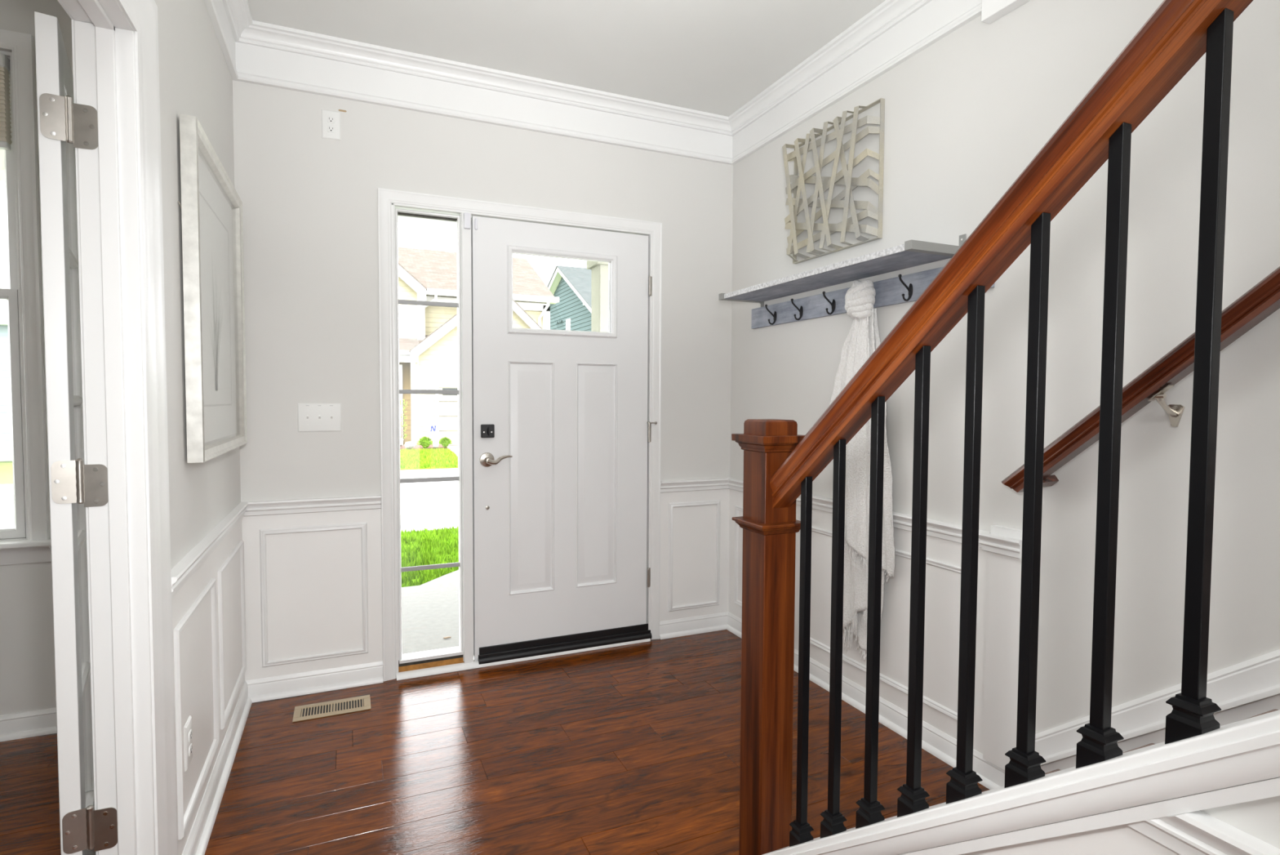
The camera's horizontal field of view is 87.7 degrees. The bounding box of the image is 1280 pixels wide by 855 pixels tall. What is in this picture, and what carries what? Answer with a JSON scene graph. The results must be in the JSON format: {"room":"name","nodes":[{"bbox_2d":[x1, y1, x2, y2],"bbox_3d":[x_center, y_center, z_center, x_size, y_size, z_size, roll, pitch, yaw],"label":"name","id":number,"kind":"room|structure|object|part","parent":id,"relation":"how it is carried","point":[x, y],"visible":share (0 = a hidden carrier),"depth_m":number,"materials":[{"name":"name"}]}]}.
{"room":"entrance hall","nodes":[
{"label":"entrance hall","id":0,"kind":"room"},
{"bbox_2d":[154,0,240,568],"bbox_3d":[-0.360,-0.101,-0.323,0.102,2.743,6.600,-1,3,-24],"label":"wall","id":1,"kind":"structure","parent":0,"point":[195,79],"depth_m":1.81,"materials":[{"name":"beige paint"}]},
{"bbox_2d":[34,11,96,854],"bbox_3d":[-1.407,0.155,1.684,0.056,2.016,0.720,-1,3,-36],"label":"door","id":2,"kind":"structure","parent":1,"relation":"in","point":[54,74],"depth_m":1.40,"materials":[{"name":"beige paint"}]},
{"bbox_3d":[-1.418,0.090,1.679,0.004,1.686,0.514,-1,3,-36],"label":"pane","id":3,"kind":"part","parent":2,"relation":"part of","materials":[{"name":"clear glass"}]},
{"bbox_2d":[72,102,97,149],"bbox_3d":[-1.156,-0.626,1.389,0.042,0.090,0.003,-1,3,-24],"label":"hinge leaf","id":4,"kind":"object","parent":1,"relation":"attached to","point":[85,121],"visible":1,"depth_m":1.39,"materials":[{"name":"silver metal"}]},
{"bbox_2d":[83,463,108,506],"bbox_3d":[-1.159,0.123,1.419,0.042,0.090,0.003,-1,3,-24],"label":"hinge leaf","id":5,"kind":"object","parent":1,"relation":"attached to","point":[95,476],"visible":1,"depth_m":1.42,"materials":[{"name":"silver metal"}]},
{"bbox_2d":[93,806,117,851],"bbox_3d":[-1.163,0.873,1.450,0.042,0.090,0.003,-1,3,-24],"label":"hinge leaf","id":6,"kind":"object","parent":1,"relation":"attached to","point":[105,820],"visible":1,"depth_m":1.45,"materials":[{"name":"silver metal"}]},
{"bbox_2d":[57,0,155,854],"bbox_3d":[-0.821,0.197,0.738,0.102,2.056,1.564,-1,3,-24],"label":"trim","id":7,"kind":"structure","parent":1,"relation":"attached to","point":[104,37],"depth_m":1.43,"materials":[{"name":"white paint"}]},
{"bbox_2d":[116,0,177,854],"bbox_3d":[-0.768,0.146,0.766,0.019,2.156,1.760,-1,3,-24],"label":"trim","id":8,"kind":"structure","parent":1,"relation":"attached to","point":[142,15],"depth_m":1.50,"materials":[{"name":"white paint"}]},
{"bbox_2d":[183,715,192,771],"bbox_3d":[-1.207,0.844,1.784,0.010,0.118,0.072,-1,3,-24],"label":"wall outlet","id":9,"kind":"object","parent":1,"relation":"attached to","point":[188,736],"visible":1,"depth_m":1.77,"materials":[{"name":"white plastic"}]},
{"bbox_2d":[188,728,191,742],"bbox_3d":[-1.204,0.824,1.784,0.004,0.025,0.033,-1,3,-24],"label":"receptacle","id":10,"kind":"object","parent":9,"relation":"attached to","point":[189,730],"depth_m":1.78,"materials":[{"name":"white plastic"}]},
{"bbox_2d":[188,742,192,755],"bbox_3d":[-1.204,0.863,1.786,0.004,0.025,0.033,-1,3,-24],"label":"receptacle","id":11,"kind":"object","parent":9,"relation":"attached to","point":[190,744],"depth_m":1.78,"materials":[{"name":"white plastic"}]},
{"bbox_2d":[177,114,247,462],"bbox_3d":[-1.378,-0.385,2.177,0.047,0.929,0.856,-1,3,-24],"label":"framed picture","id":12,"kind":"object","parent":1,"relation":"attached to","point":[211,207],"visible":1,"depth_m":2.07,"materials":[{"name":"white wood"}]},
{"bbox_2d":[171,494,381,597],"bbox_3d":[-1.140,0.358,2.267,0.537,0.060,1.270,-1,3,-24],"label":"trim","id":13,"kind":"structure","parent":1,"relation":"attached to","point":[193,560],"depth_m":2.74,"materials":[{"name":"white paint"}]},
{"bbox_2d":[182,661,382,854],"bbox_3d":[-1.144,1.117,2.299,0.537,0.087,1.270,-1,3,-24],"label":"baseboard","id":14,"kind":"structure","parent":1,"relation":"attached to","point":[268,688],"depth_m":2.76,"materials":[{"name":"white paint"}]},
{"bbox_2d":[204,0,982,164],"bbox_3d":[0.761,-1.359,0.116,2.334,0.168,6.600,-1,3,-24],"label":"trim","id":15,"kind":"structure","parent":1,"relation":"attached to","point":[246,63],"depth_m":2.91,"materials":[{"name":"white paint"}]},
{"bbox_2d":[0,149,456,228],"bbox_3d":[-2.160,-1.991,3.855,6.900,1.040,2.360,-1,3,-24],"label":"ceiling","id":16,"kind":"structure","parent":0,"point":[405,220],"depth_m":4.87,"materials":[{"name":"white paint"}]},
{"bbox_2d":[0,0,733,715],"bbox_3d":[-2.480,-0.224,2.425,6.724,2.743,0.140,-1,3,-24],"label":"wall","id":17,"kind":"structure","parent":0,"point":[309,200],"depth_m":2.88,"materials":[{"name":"beige paint"}]},
{"bbox_2d":[0,29,48,540],"bbox_3d":[-2.906,-0.491,2.139,1.535,1.835,0.019,-1,3,-24],"label":"trim","id":18,"kind":"structure","parent":17,"relation":"attached to","point":[21,45],"depth_m":2.43,"materials":[{"name":"white paint"}]},
{"bbox_2d":[0,50,51,564],"bbox_3d":[-2.918,-0.419,2.163,1.596,1.860,0.132,-1,3,-24],"label":"window","id":19,"kind":"structure","parent":17,"relation":"in","point":[15,548],"depth_m":2.46,"materials":[{"name":"white plastic"}]},
{"bbox_2d":[0,53,12,150],"bbox_3d":[-2.917,-1.168,2.139,1.372,0.333,0.054,-1,3,-24],"label":"window shade","id":20,"kind":"object","parent":19,"relation":"attached to","point":[6,142],"visible":1,"depth_m":2.40,"materials":[{"name":"beige fabric"}]},
{"bbox_3d":[-2.918,-1.013,2.145,1.368,0.022,0.038,-1,3,-24],"label":"rail","id":21,"kind":"part","parent":20,"relation":"part of","materials":[{"name":"white plastic"}]},
{"bbox_3d":[-2.935,-0.902,2.187,1.380,0.873,0.028,-1,3,-24],"label":"sash","id":22,"kind":"part","parent":19,"relation":"part of","materials":[{"name":"white plastic"}]},
{"bbox_3d":[-2.932,-0.041,2.207,1.380,0.919,0.028,-1,3,-24],"label":"sash","id":23,"kind":"part","parent":19,"relation":"part of","materials":[{"name":"white plastic"}]},
{"bbox_3d":[-2.932,-0.459,2.194,1.416,1.783,0.060,-1,3,-24],"label":"frame","id":24,"kind":"part","parent":19,"relation":"part of","materials":[{"name":"white plastic"}]},
{"bbox_3d":[-2.916,0.436,2.184,1.596,0.020,0.102,-1,3,-24],"label":"sill","id":25,"kind":"part","parent":19,"relation":"part of","materials":[{"name":"white paint"}]},
{"bbox_2d":[0,706,57,741],"bbox_3d":[-2.714,1.212,-0.206,4.148,0.087,4.600,-1,3,-24],"label":"baseboard","id":26,"kind":"structure","parent":17,"relation":"attached to","point":[25,724],"depth_m":2.48,"materials":[{"name":"white paint"}]},
{"bbox_2d":[297,403,341,431],"bbox_3d":[-1.363,-0.042,2.837,0.168,0.121,0.018,-1,3,-24],"label":"light switch","id":27,"kind":"object","parent":17,"relation":"attached to","point":[312,417],"visible":1,"depth_m":2.84,"materials":[{"name":"white plastic"}]},
{"bbox_2d":[321,109,340,140],"bbox_3d":[-1.305,-1.278,2.814,0.072,0.118,0.010,-1,3,-24],"label":"wall outlet","id":28,"kind":"object","parent":17,"relation":"attached to","point":[331,120],"visible":1,"depth_m":2.81,"materials":[{"name":"white plastic"}]},
{"bbox_2d":[326,115,335,123],"bbox_3d":[-1.304,-1.298,2.811,0.033,0.025,0.004,-1,3,-24],"label":"receptacle","id":29,"kind":"object","parent":28,"relation":"attached to","point":[330,119],"depth_m":2.81,"materials":[{"name":"white plastic"}]},
{"bbox_2d":[326,125,335,132],"bbox_3d":[-1.304,-1.259,2.812,0.033,0.025,0.004,-1,3,-24],"label":"receptacle","id":30,"kind":"object","parent":28,"relation":"attached to","point":[329,128],"depth_m":2.81,"materials":[{"name":"white plastic"}]},
{"bbox_2d":[395,208,463,671],"bbox_3d":[-0.964,0.069,3.054,0.290,2.080,0.050,-1,3,-24],"label":"window","id":31,"kind":"structure","parent":17,"relation":"in","point":[453,656],"depth_m":3.05,"materials":[{"name":"white plastic"}]},
{"bbox_3d":[-0.970,1.095,3.097,0.290,0.027,0.048,-1,3,-24],"label":"bare sill","id":32,"kind":"part","parent":31,"relation":"part of","materials":[{"name":"brown wood"}]},
{"bbox_2d":[402,645,474,660],"bbox_3d":[-0.606,1.123,3.391,1.400,0.050,0.304,-1,3,-24],"label":"trim","id":33,"kind":"structure","parent":17,"relation":"attached to","point":[458,646],"depth_m":3.33,"materials":[{"name":"white paint"}]},
{"bbox_2d":[463,212,471,229],"bbox_3d":[-0.788,-0.941,3.038,0.030,0.070,0.020,-1,3,-24],"label":"sensor","id":34,"kind":"object","parent":17,"relation":"attached to","point":[467,216],"visible":1,"depth_m":3.03,"materials":[{"name":"white plastic"}]},
{"bbox_2d":[377,187,662,680],"bbox_3d":[-0.519,0.040,3.210,1.364,2.171,0.019,-1,3,-24],"label":"trim","id":35,"kind":"structure","parent":17,"relation":"attached to","point":[386,197],"depth_m":2.99,"materials":[{"name":"white paint"}]},
{"bbox_2d":[391,203,651,672],"bbox_3d":[-0.547,0.064,3.275,1.253,2.116,0.140,-1,3,-24],"label":"trim","id":36,"kind":"structure","parent":17,"relation":"attached to","point":[465,234],"depth_m":3.08,"materials":[{"name":"white paint"}]},
{"bbox_2d":[395,638,650,679],"bbox_3d":[-0.523,1.112,3.248,1.250,0.024,0.030,-1,3,-24],"label":"trim","id":37,"kind":"structure","parent":17,"relation":"attached to","point":[459,666],"depth_m":3.12,"materials":[{"name":"white paint"}]},
{"bbox_2d":[471,216,657,664],"bbox_3d":[-0.351,0.068,3.299,0.929,2.098,0.114,-1,3,-24],"label":"door","id":38,"kind":"structure","parent":17,"relation":"in","point":[559,417],"depth_m":3.28,"materials":[{"name":"paint"}]},
{"bbox_3d":[-0.713,0.153,3.120,0.069,0.069,0.046,-1,3,-24],"label":"lever handle","id":39,"kind":"part","parent":38,"relation":"part of","materials":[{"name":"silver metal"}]},
{"bbox_3d":[-0.660,0.152,3.127,0.124,0.042,0.024,-1,3,-33],"label":"lever","id":40,"kind":"part","parent":38,"relation":"part of","materials":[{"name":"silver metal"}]},
{"bbox_2d":[173,499,960,839],"bbox_3d":[-0.256,0.732,2.498,2.328,0.583,1.582,-1,3,-24],"label":"trim","id":41,"kind":"structure","parent":17,"relation":"attached to","point":[183,820],"depth_m":2.71,"materials":[{"name":"white paint"}]},
{"bbox_2d":[172,488,1021,854],"bbox_3d":[-0.220,0.772,2.418,2.336,0.775,1.769,-1,3,-24],"label":"wainscoting","id":42,"kind":"structure","parent":17,"relation":"attached to","point":[314,597],"depth_m":2.76,"materials":[{"name":"paint"}]},
{"bbox_2d":[0,629,989,854],"bbox_3d":[-1.180,1.280,-0.607,6.634,0.002,6.630,-1,3,-24],"label":"floor","id":43,"kind":"structure","parent":0,"point":[634,748],"depth_m":2.29,"materials":[{"name":"brown wood"}]},
{"bbox_2d":[292,694,370,721],"bbox_3d":[-1.251,1.141,2.713,0.284,0.004,0.138,-1,3,-24],"label":"floor vent","id":44,"kind":"object","parent":43,"relation":"in","point":[314,710],"visible":1,"depth_m":2.71,"materials":[{"name":"beige metal"}]},
{"bbox_2d":[731,418,804,854],"bbox_3d":[0.301,0.588,1.580,0.128,1.216,0.133,-1,3,-24],"label":"newel post","id":45,"kind":"object","parent":43,"relation":"on","point":[769,534],"visible":0.96,"depth_m":1.54,"materials":[{"name":"brown wood"}]},
{"bbox_3d":[0.304,0.035,1.557,0.128,0.038,0.133,-1,3,-24],"label":"cap plate","id":46,"kind":"part","parent":45,"relation":"part of","materials":[{"name":"brown wood"}]},
{"bbox_2d":[769,0,1253,508],"bbox_3d":[0.606,-0.394,0.855,0.061,1.211,1.402,-1,3,-24],"label":"stair handrail","id":47,"kind":"object","parent":45,"relation":"attached to","point":[1173,39],"visible":0.95,"depth_m":0.94,"materials":[{"name":"brown wood"}]},
{"bbox_2d":[761,648,1279,854],"bbox_3d":[1.355,-0.147,0.363,1.078,2.796,3.181,-1,3,-24],"label":"staircase","id":48,"kind":"structure","parent":43,"relation":"on","point":[1216,791],"depth_m":0.87,"materials":[{"name":"beige paint"}]},
{"bbox_2d":[789,475,813,846],"bbox_3d":[0.357,0.517,1.451,0.038,0.825,0.038,-1,3,-24],"label":"baluster","id":49,"kind":"object","parent":48,"relation":"on","point":[800,833],"visible":1,"depth_m":1.45,"materials":[{"name":"black metal"}]},
{"bbox_2d":[820,439,846,837],"bbox_3d":[0.399,0.437,1.353,0.038,0.828,0.038,-1,3,-24],"label":"baluster","id":50,"kind":"object","parent":48,"relation":"on","point":[832,823],"visible":1,"depth_m":1.35,"materials":[{"name":"black metal"}]},
{"bbox_2d":[855,395,884,828],"bbox_3d":[0.441,0.357,1.255,0.038,0.830,0.038,-1,3,-24],"label":"baluster","id":51,"kind":"object","parent":48,"relation":"on","point":[868,812],"visible":1,"depth_m":1.25,"materials":[{"name":"black metal"}]},
{"bbox_2d":[897,345,930,817],"bbox_3d":[0.483,0.277,1.157,0.038,0.833,0.038,-1,3,-24],"label":"baluster","id":52,"kind":"object","parent":48,"relation":"on","point":[912,799],"visible":1,"depth_m":1.15,"materials":[{"name":"black metal"}]},
{"bbox_2d":[946,284,985,803],"bbox_3d":[0.524,0.197,1.059,0.038,0.835,0.038,-1,3,-24],"label":"baluster","id":53,"kind":"object","parent":48,"relation":"on","point":[962,784],"visible":1,"depth_m":1.05,"materials":[{"name":"black metal"}]},
{"bbox_2d":[1004,212,1050,787],"bbox_3d":[0.566,0.116,0.961,0.038,0.837,0.038,-1,3,-24],"label":"baluster","id":54,"kind":"object","parent":48,"relation":"on","point":[1024,765],"visible":1,"depth_m":0.96,"materials":[{"name":"black metal"}]},
{"bbox_3d":[0.905,-0.129,0.097,0.038,2.529,3.053,-1,3,-24],"label":"cap moulding","id":55,"kind":"part","parent":48,"relation":"part of","materials":[{"name":"white paint"}]},
{"bbox_2d":[1075,122,1131,768],"bbox_3d":[0.608,0.036,0.863,0.038,0.840,0.038,-1,3,-24],"label":"baluster","id":56,"kind":"object","parent":48,"relation":"on","point":[1098,743],"visible":1,"depth_m":0.86,"materials":[{"name":"black metal"}]},
{"bbox_3d":[1.834,-0.207,0.571,0.032,2.688,3.181,-1,3,-24],"label":"skirt moulding","id":57,"kind":"part","parent":48,"relation":"part of","materials":[{"name":"white paint"}]},
{"bbox_2d":[1164,8,1233,743],"bbox_3d":[0.650,-0.044,0.765,0.038,0.842,0.038,-1,3,-24],"label":"baluster","id":58,"kind":"object","parent":48,"relation":"on","point":[1192,713],"visible":1,"depth_m":0.76,"materials":[{"name":"black metal"}]},
{"bbox_3d":[1.059,0.511,-0.221,0.027,0.060,2.298,-1,3,-24],"label":"chair rail","id":59,"kind":"part","parent":48,"relation":"part of","materials":[{"name":"white paint"}]},
{"bbox_2d":[247,0,885,116],"bbox_3d":[0.744,-1.589,0.174,2.594,0.200,6.740,-1,3,-24],"label":"ceiling","id":60,"kind":"structure","parent":0,"point":[712,56],"depth_m":2.71,"materials":[{"name":"paint"}]},
{"bbox_2d":[729,0,1279,764],"bbox_3d":[1.894,-1.358,0.613,0.140,5.200,6.600,-1,3,-24],"label":"wall","id":61,"kind":"structure","parent":0,"point":[968,113],"depth_m":1.94,"materials":[{"name":"beige paint"}]},
{"bbox_2d":[222,0,932,136],"bbox_3d":[0.764,-1.454,0.107,2.314,0.065,6.590,-1,3,-24],"label":"trim","id":62,"kind":"structure","parent":61,"relation":"attached to","point":[890,13],"depth_m":2.92,"materials":[{"name":"white paint"}]},
{"bbox_2d":[659,611,1004,789],"bbox_3d":[0.664,1.106,2.780,0.432,0.087,1.840,-1,3,-24],"label":"baseboard","id":63,"kind":"structure","parent":61,"relation":"attached to","point":[935,741],"depth_m":2.71,"materials":[{"name":"white paint"}]},
{"bbox_2d":[782,97,884,263],"bbox_3d":[0.801,-1.022,2.849,0.071,0.543,0.586,-1,3,-24],"label":"metal wall art","id":64,"kind":"object","parent":61,"relation":"attached to","point":[797,184],"visible":1,"depth_m":2.79},
{"bbox_2d":[660,477,1022,560],"bbox_3d":[0.654,0.333,2.780,0.432,0.086,1.772,-1,3,-24],"label":"trim","id":65,"kind":"structure","parent":61,"relation":"attached to","point":[1004,540],"depth_m":2.38,"materials":[{"name":"white paint"}]},
{"bbox_2d":[718,234,966,306],"bbox_3d":[0.747,-0.616,2.769,0.248,0.125,1.226,-1,3,-24],"label":"wall shelf","id":66,"kind":"object","parent":61,"relation":"attached to","point":[913,253],"visible":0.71,"depth_m":2.55,"materials":[{"name":"grey wood"}]},
{"bbox_2d":[751,266,994,328],"bbox_3d":[0.834,-0.529,2.782,0.080,0.103,1.396,-1,3,-24],"label":"hook rail","id":67,"kind":"object","parent":61,"relation":"attached to","point":[900,289],"visible":0.62,"depth_m":2.83,"materials":[{"name":"grey wood"}]},
{"bbox_2d":[829,279,894,660],"bbox_3d":[0.863,0.210,2.666,0.093,1.587,0.371,-1,3,-22],"label":"scarf","id":68,"kind":"object","parent":67,"relation":"hanging from","point":[863,339],"visible":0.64,"depth_m":2.63,"materials":[{"name":"white fabric"}]},
{"bbox_2d":[981,0,1031,24],"bbox_3d":[2.128,-1.339,-0.145,0.040,0.259,5.024,-1,3,-24],"label":"trim","id":69,"kind":"structure","parent":61,"relation":"attached to","point":[992,11],"depth_m":2.10,"materials":[{"name":"white paint"}]},
{"bbox_2d":[1001,266,1279,492],"bbox_3d":[1.464,-0.425,1.321,0.101,1.296,1.569,-1,3,-24],"label":"wall handrail","id":70,"kind":"object","parent":61,"relation":"attached to","point":[1262,300],"visible":0.78,"depth_m":1.65,"materials":[{"name":"brown wood"}]},
{"label":"outside","id":71,"kind":"structure","parent":0,"visible":0},
{"bbox_2d":[0,448,442,484],"bbox_3d":[-16.660,-0.973,61.745,100.000,0.080,119.860,-1,3,-24],"label":"ground","id":72,"kind":"structure","parent":71,"point":[6,466],"depth_m":14.16,"materials":[{"name":"soil"}]},
{"bbox_2d":[0,228,12,460],"bbox_3d":[-18.147,-2.362,16.648,10.100,6.300,4.080,-1,3,-24],"label":"house","id":73,"kind":"structure","parent":72,"relation":"on","point":[6,443],"depth_m":16.27,"materials":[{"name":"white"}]},
{"bbox_2d":[400,444,447,449],"bbox_3d":[-7.955,0.645,20.639,3.900,0.060,1.800,-1,3,-24],"label":"mulch bed","id":74,"kind":"object","parent":72,"relation":"on","point":[416,446],"visible":0.18,"depth_m":20.76,"materials":[{"name":"beige soil"}]},
{"bbox_2d":[400,437,404,446],"bbox_3d":[-7.442,0.441,20.213,0.495,0.373,0.431,1,2,9],"label":"rock","id":75,"kind":"object","parent":74,"relation":"on","point":[401,438],"visible":0.14,"depth_m":20.17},
{"bbox_2d":[400,399,407,447],"bbox_3d":[-7.432,-0.140,20.726,0.376,1.509,0.384,-1,3,-24],"label":"sapling","id":76,"kind":"object","parent":74,"relation":"on","point":[401,414],"visible":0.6,"depth_m":20.73,"materials":[{"name":"green plant"}]},
{"bbox_3d":[-7.419,-0.106,20.731,0.054,1.441,0.035,0,2,-9],"label":"stem","id":77,"kind":"part","parent":76,"relation":"part of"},
{"bbox_2d":[404,440,414,448],"bbox_3d":[-6.961,0.528,20.090,0.283,0.230,0.271,2,3,31],"label":"rock","id":78,"kind":"object","parent":74,"relation":"on","point":[409,444],"visible":1,"depth_m":20.01,"materials":[{"name":"white stone"}]},
{"bbox_2d":[416,436,433,447],"bbox_3d":[-6.566,0.444,20.360,0.532,0.374,0.528,-1,3,-24],"label":"shrub","id":79,"kind":"object","parent":74,"relation":"on","point":[425,442],"visible":1,"depth_m":20.28,"materials":[{"name":"green plant"}]},
{"bbox_2d":[427,423,438,444],"bbox_3d":[-6.617,0.239,21.311,0.300,0.710,0.033,-1,3,-24],"label":"sign","id":80,"kind":"object","parent":74,"relation":"on","point":[433,428],"visible":0.93,"depth_m":21.30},
{"bbox_3d":[-6.619,0.034,21.309,0.300,0.300,0.020,-1,3,-24],"label":"sign panel","id":81,"kind":"part","parent":80,"relation":"part of","materials":[{"name":"white plastic"}]},
{"bbox_2d":[437,436,452,447],"bbox_3d":[-6.054,0.448,20.701,0.462,0.343,0.457,-1,3,-24],"label":"shrub","id":82,"kind":"object","parent":74,"relation":"on","point":[445,442],"visible":1,"depth_m":20.63,"materials":[{"name":"green plant"}]},
{"bbox_2d":[400,447,457,470],"bbox_3d":[-8.139,0.786,16.503,7.307,0.137,5.635,-1,3,-24],"label":"lawn","id":83,"kind":"structure","parent":72,"relation":"on","point":[412,459],"depth_m":16.51,"materials":[{"name":"green plant"}]},
{"bbox_2d":[400,524,458,586],"bbox_3d":[-2.027,1.245,6.508,4.853,0.098,2.727,-1,3,-24],"label":"lawn","id":84,"kind":"structure","parent":72,"relation":"on","point":[424,547],"depth_m":6.61,"materials":[{"name":"green plant"}]},
{"bbox_2d":[432,443,439,447],"bbox_3d":[-6.268,0.557,20.452,0.190,0.140,0.164,-1,3,-24],"label":"rock","id":85,"kind":"object","parent":72,"relation":"on","point":[435,445],"visible":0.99,"depth_m":20.39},
{"bbox_2d":[398,246,559,445],"bbox_3d":[-9.697,-3.274,26.711,11.018,8.360,11.380,-1,3,-24],"label":"house","id":86,"kind":"structure","parent":72,"relation":"on","point":[428,335],"depth_m":22.50,"materials":[{"name":"beige"}]},
{"bbox_3d":[-8.280,-0.751,22.300,0.632,2.710,0.090,-1,3,-24],"label":"door","id":87,"kind":"part","parent":86,"relation":"part of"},
{"bbox_3d":[-7.465,-0.764,21.941,0.137,2.775,0.140,-1,3,-24],"label":"porch post","id":88,"kind":"part","parent":86,"relation":"part of","materials":[{"name":"white wood"}]},
{"bbox_3d":[-5.078,-0.441,23.003,3.812,2.065,0.060,-1,3,-24],"label":"garage trim","id":89,"kind":"part","parent":86,"relation":"part of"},
{"bbox_2d":[546,265,591,331],"bbox_3d":[-0.200,-6.152,50.145,12.000,11.300,19.500,-1,3,-24],"label":"house","id":90,"kind":"structure","parent":72,"relation":"on","point":[572,285],"depth_m":47.49,"materials":[{"name":"blue"}]},
{"bbox_3d":[-5.151,-6.662,47.950,0.100,2.250,0.900,-1,3,-24],"label":"window trim","id":91,"kind":"part","parent":90,"relation":"part of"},
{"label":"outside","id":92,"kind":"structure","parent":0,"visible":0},
{"bbox_2d":[401,569,459,653],"bbox_3d":[-2.403,1.309,4.383,6.400,0.120,3.260,-1,3,-24],"label":"walkway","id":93,"kind":"structure","parent":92,"point":[429,609],"depth_m":4.46,"materials":[{"name":"concrete"}]},
{"bbox_2d":[586,260,608,332],"bbox_3d":[-0.280,-0.158,5.503,0.257,2.740,0.260,-1,3,-24],"label":"porch column","id":94,"kind":"structure","parent":93,"relation":"on","point":[599,270],"depth_m":5.36,"materials":[{"name":"paint"}]},
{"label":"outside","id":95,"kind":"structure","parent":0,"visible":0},
{"bbox_2d":[0,444,458,531],"bbox_3d":[-2.118,0.894,16.174,70.000,0.075,15.080,-1,3,-24],"label":"driveway","id":96,"kind":"structure","parent":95,"point":[428,505],"depth_m":10.06,"materials":[{"name":"concrete"}]}
]}

